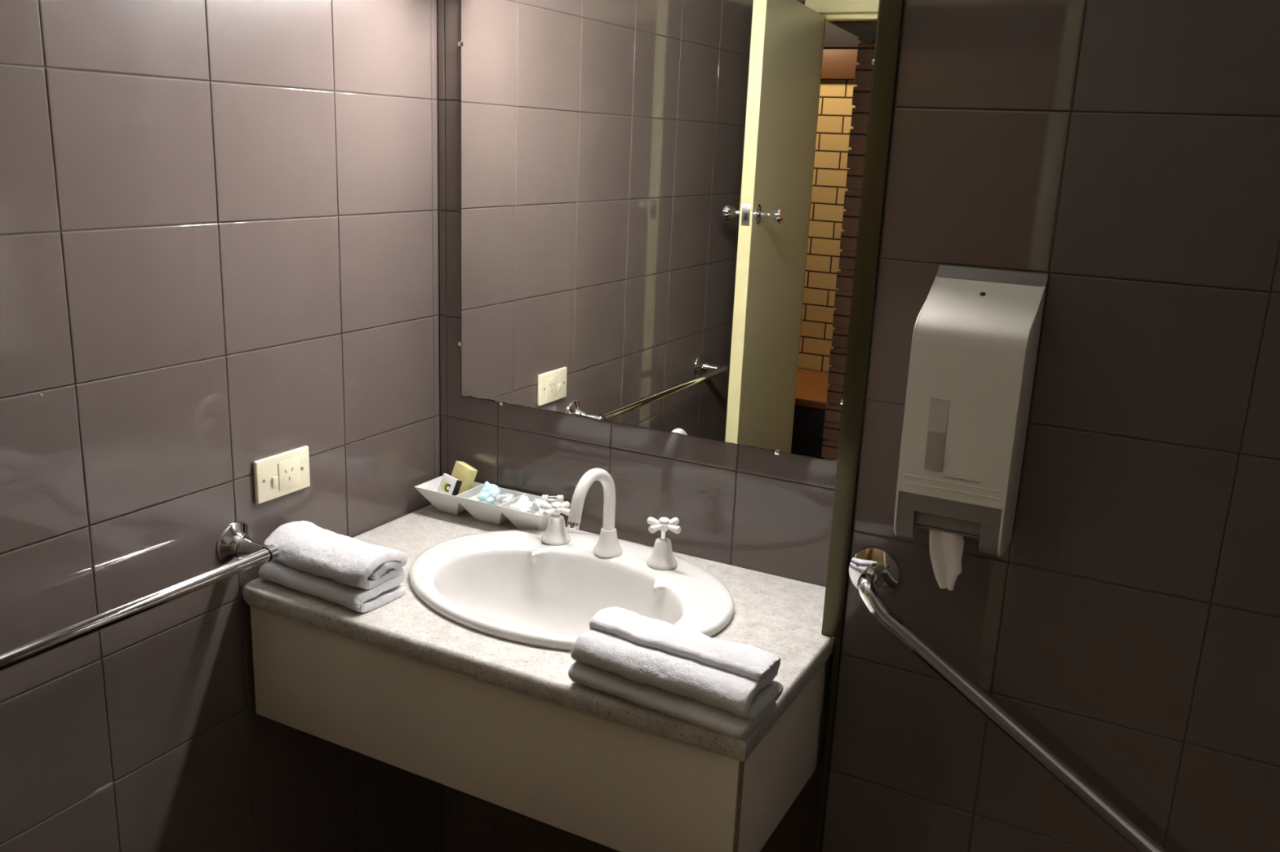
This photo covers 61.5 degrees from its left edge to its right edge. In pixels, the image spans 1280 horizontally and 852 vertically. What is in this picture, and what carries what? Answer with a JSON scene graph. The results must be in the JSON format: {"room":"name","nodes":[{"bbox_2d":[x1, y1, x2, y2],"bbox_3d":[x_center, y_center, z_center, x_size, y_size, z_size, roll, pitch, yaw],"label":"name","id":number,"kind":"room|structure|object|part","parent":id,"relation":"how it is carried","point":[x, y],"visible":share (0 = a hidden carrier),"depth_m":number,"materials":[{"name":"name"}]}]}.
{"room":"bathroom","nodes":[
{"label":"bathroom","id":0,"kind":"room"},
{"bbox_2d":[0,0,443,851],"bbox_3d":[-0.897,0.056,1.303,0.121,2.400,2.170,10,17,26],"label":"wall","id":1,"kind":"structure","parent":0,"point":[220,219],"depth_m":1.60,"materials":[{"name":"beige tile"}]},
{"bbox_2d":[0,521,278,671],"bbox_3d":[-0.778,0.270,1.382,0.087,0.072,0.800,10,17,26],"label":"towel rail","id":2,"kind":"object","parent":1,"relation":"attached to","point":[237,548],"visible":1,"depth_m":1.51,"materials":[{"name":"silver metal"}]},
{"bbox_3d":[-0.612,0.193,1.697,0.078,0.072,0.072,10,17,26],"label":"wall post","id":3,"kind":"part","parent":2,"relation":"part of","materials":[{"name":"silver metal"}]},
{"bbox_2d":[253,445,310,504],"bbox_3d":[-0.589,0.080,1.776,0.012,0.072,0.116,10,17,26],"label":"power outlet","id":4,"kind":"object","parent":1,"relation":"attached to","point":[276,476],"visible":1,"depth_m":1.77,"materials":[{"name":"beige plastic"}]},
{"bbox_2d":[271,475,278,488],"bbox_3d":[-0.597,0.092,1.757,0.006,0.019,0.012,10,17,26],"label":"switch","id":5,"kind":"object","parent":4,"relation":"attached to","point":[274,478],"depth_m":1.76,"materials":[{"name":"beige plastic"}]},
{"bbox_3d":[-0.582,0.080,1.784,0.002,0.050,0.046,10,17,26],"label":"socket panel","id":6,"kind":"part","parent":4,"relation":"part of","materials":[{"name":"beige plastic"}]},
{"bbox_2d":[437,0,837,851],"bbox_3d":[0.032,-0.078,1.957,0.900,2.400,0.121,10,17,26],"label":"wall","id":7,"kind":"structure","parent":0,"point":[753,508],"depth_m":1.96,"materials":[{"name":"beige tile"}]},
{"bbox_2d":[242,504,834,851],"bbox_3d":[-0.142,0.384,1.785,0.884,0.237,0.529,10,17,26],"label":"vanity unit","id":8,"kind":"object","parent":7,"relation":"attached to","point":[401,683],"visible":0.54,"depth_m":1.57,"materials":[{"name":"stone"}]},
{"bbox_2d":[258,520,407,612],"bbox_3d":[-0.493,0.219,1.723,0.229,0.083,0.120,11,17,29],"label":"hand towel","id":9,"kind":"object","parent":8,"relation":"on","point":[323,563],"visible":1,"depth_m":1.69,"materials":[{"name":"grey fabric"}]},
{"bbox_2d":[413,475,564,530],"bbox_3d":[-0.286,0.156,2.054,0.293,0.053,0.091,10,17,26],"label":"tray","id":10,"kind":"object","parent":8,"relation":"on","point":[468,500],"visible":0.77,"depth_m":2.04,"materials":[{"name":"white ceramic"}]},
{"bbox_2d":[437,473,462,495],"bbox_3d":[-0.367,0.118,2.069,0.051,0.046,0.021,14,19,37],"label":"sachet","id":11,"kind":"object","parent":10,"relation":"in","point":[449,485],"visible":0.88,"depth_m":2.06,"materials":[{"name":"white paper"}]},
{"bbox_2d":[451,461,477,494],"bbox_3d":[-0.347,0.105,2.095,0.055,0.069,0.036,16,20,42],"label":"soap box","id":12,"kind":"object","parent":10,"relation":"in","point":[463,472],"visible":0.56,"depth_m":2.08,"materials":[{"name":"yellow cardboard"}]},
{"bbox_2d":[477,481,500,505],"bbox_3d":[-0.289,0.132,2.052,0.040,0.043,0.050,10,17,26],"label":"sachet","id":13,"kind":"object","parent":10,"relation":"in","point":[488,491],"visible":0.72,"depth_m":2.04,"materials":[{"name":"blue plastic"}]},
{"bbox_2d":[492,493,515,505],"bbox_3d":[-0.256,0.141,2.037,0.037,0.034,0.050,10,17,26],"label":"sachet","id":14,"kind":"object","parent":10,"relation":"in","point":[499,499],"visible":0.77,"depth_m":2.02,"materials":[{"name":"white plastic"}]},
{"bbox_2d":[510,495,533,519],"bbox_3d":[-0.216,0.153,2.012,0.048,0.039,0.057,10,17,26],"label":"sachet","id":15,"kind":"object","parent":10,"relation":"in","point":[523,502],"visible":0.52,"depth_m":2.00,"materials":[{"name":"white plastic"}]},
{"bbox_2d":[526,498,551,515],"bbox_3d":[-0.185,0.155,1.998,0.038,0.041,0.048,10,17,26],"label":"cup","id":16,"kind":"object","parent":10,"relation":"in","point":[535,508],"visible":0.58,"depth_m":1.98,"materials":[{"name":"white plastic"}]},
{"bbox_2d":[542,494,564,501],"bbox_3d":[-0.162,0.135,2.005,0.042,0.016,0.012,6,15,11],"label":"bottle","id":17,"kind":"object","parent":10,"relation":"on","point":[544,497],"visible":0.98,"depth_m":2.00,"materials":[{"name":"white plastic"}]},
{"bbox_3d":[-0.253,0.448,1.581,0.858,0.200,0.016,10,17,26],"label":"panel","id":18,"kind":"part","parent":8,"relation":"part of","materials":[{"name":"beige laminate"}]},
{"bbox_2d":[409,529,733,651],"bbox_3d":[-0.120,0.327,1.785,0.566,0.163,0.432,10,17,26],"label":"basin","id":19,"kind":"object","parent":8,"relation":"in","point":[511,585],"visible":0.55,"depth_m":1.86,"materials":[{"name":"white ceramic"}]},
{"bbox_2d":[539,501,570,546],"bbox_3d":[-0.149,0.171,1.917,0.055,0.072,0.055,-1,15,-13],"label":"tap","id":20,"kind":"object","parent":19,"relation":"on","point":[556,534],"visible":0.99,"depth_m":1.91,"materials":[{"name":"white metal"}]},
{"bbox_3d":[-0.148,0.150,1.911,0.055,0.017,0.055,-1,15,-13],"label":"cross handle","id":21,"kind":"part","parent":20,"relation":"part of","materials":[{"name":"white ceramic"}]},
{"bbox_2d":[567,468,622,557],"bbox_3d":[-0.075,0.151,1.819,0.051,0.166,0.146,10,17,26],"label":"spout","id":22,"kind":"object","parent":19,"relation":"on","point":[607,545],"visible":1,"depth_m":1.84,"materials":[{"name":"white metal"}]},
{"bbox_2d":[646,516,681,570],"bbox_3d":[0.039,0.197,1.825,0.055,0.085,0.055,2,15,-4],"label":"tap","id":23,"kind":"object","parent":19,"relation":"on","point":[662,557],"visible":1,"depth_m":1.81,"materials":[{"name":"white ceramic"}]},
{"bbox_3d":[0.041,0.169,1.818,0.055,0.017,0.055,2,15,-4],"label":"cross handle","id":24,"kind":"part","parent":23,"relation":"part of","materials":[{"name":"white ceramic"}]},
{"bbox_2d":[567,607,784,738],"bbox_3d":[0.047,0.321,1.428,0.269,0.082,0.127,11,17,30],"label":"hand towel","id":25,"kind":"object","parent":8,"relation":"on","point":[717,684],"visible":1,"depth_m":1.39,"materials":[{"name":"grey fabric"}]},
{"bbox_3d":[0.236,0.464,1.611,0.016,0.204,0.486,10,17,26],"label":"panel","id":26,"kind":"part","parent":8,"relation":"part of","materials":[{"name":"beige laminate"}]},
{"bbox_2d":[457,0,879,461],"bbox_3d":[0.002,-0.351,1.832,0.771,0.736,0.009,10,17,26],"label":"wall mirror","id":27,"kind":"object","parent":7,"relation":"attached to","point":[661,199],"visible":0.88,"depth_m":1.81,"materials":[{"name":"grey mirror"}]},
{"bbox_2d":[821,0,1279,851],"bbox_3d":[1.001,0.118,1.375,1.413,2.400,0.296,10,17,26],"label":"wall","id":28,"kind":"structure","parent":0,"point":[1125,153],"depth_m":1.40,"materials":[{"name":"beige tile"}]},
{"bbox_2d":[813,0,904,851],"bbox_3d":[0.304,0.038,1.562,0.030,2.400,0.010,10,17,26],"label":"trim","id":29,"kind":"structure","parent":28,"relation":"attached to","point":[891,11],"depth_m":1.51,"materials":[{"name":"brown metal"}]},
{"bbox_2d":[893,265,1048,556],"bbox_3d":[0.431,-0.018,1.414,0.140,0.364,0.114,10,17,26],"label":"dispenser","id":30,"kind":"object","parent":28,"relation":"attached to","point":[976,334],"visible":1,"depth_m":1.37,"materials":[{"name":"white plastic"}]},
{"bbox_2d":[928,528,964,591],"bbox_3d":[0.410,0.164,1.439,0.049,0.112,0.009,10,17,26],"label":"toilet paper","id":31,"kind":"object","parent":30,"relation":"hanging from","point":[946,549],"visible":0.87,"depth_m":1.44,"materials":[{"name":"white paper"}]},
{"bbox_3d":[0.408,0.128,1.420,0.133,0.072,0.031,10,17,26],"label":"panel","id":32,"kind":"part","parent":30,"relation":"part of","materials":[{"name":"grey plastic"}]},
{"bbox_2d":[943,476,980,484],"bbox_3d":[0.414,0.070,1.380,0.046,0.003,0.001,10,17,26],"label":"print","id":33,"kind":"object","parent":30,"relation":"attached to","point":[947,480],"depth_m":1.38,"materials":[{"name":"grey"}]},
{"bbox_2d":[848,546,1167,851],"bbox_3d":[0.647,0.513,1.448,0.823,0.559,0.076,10,17,26],"label":"grab rail","id":34,"kind":"object","parent":28,"relation":"attached to","point":[873,571],"visible":1,"depth_m":1.48,"materials":[{"name":"silver metal"}]}
]}

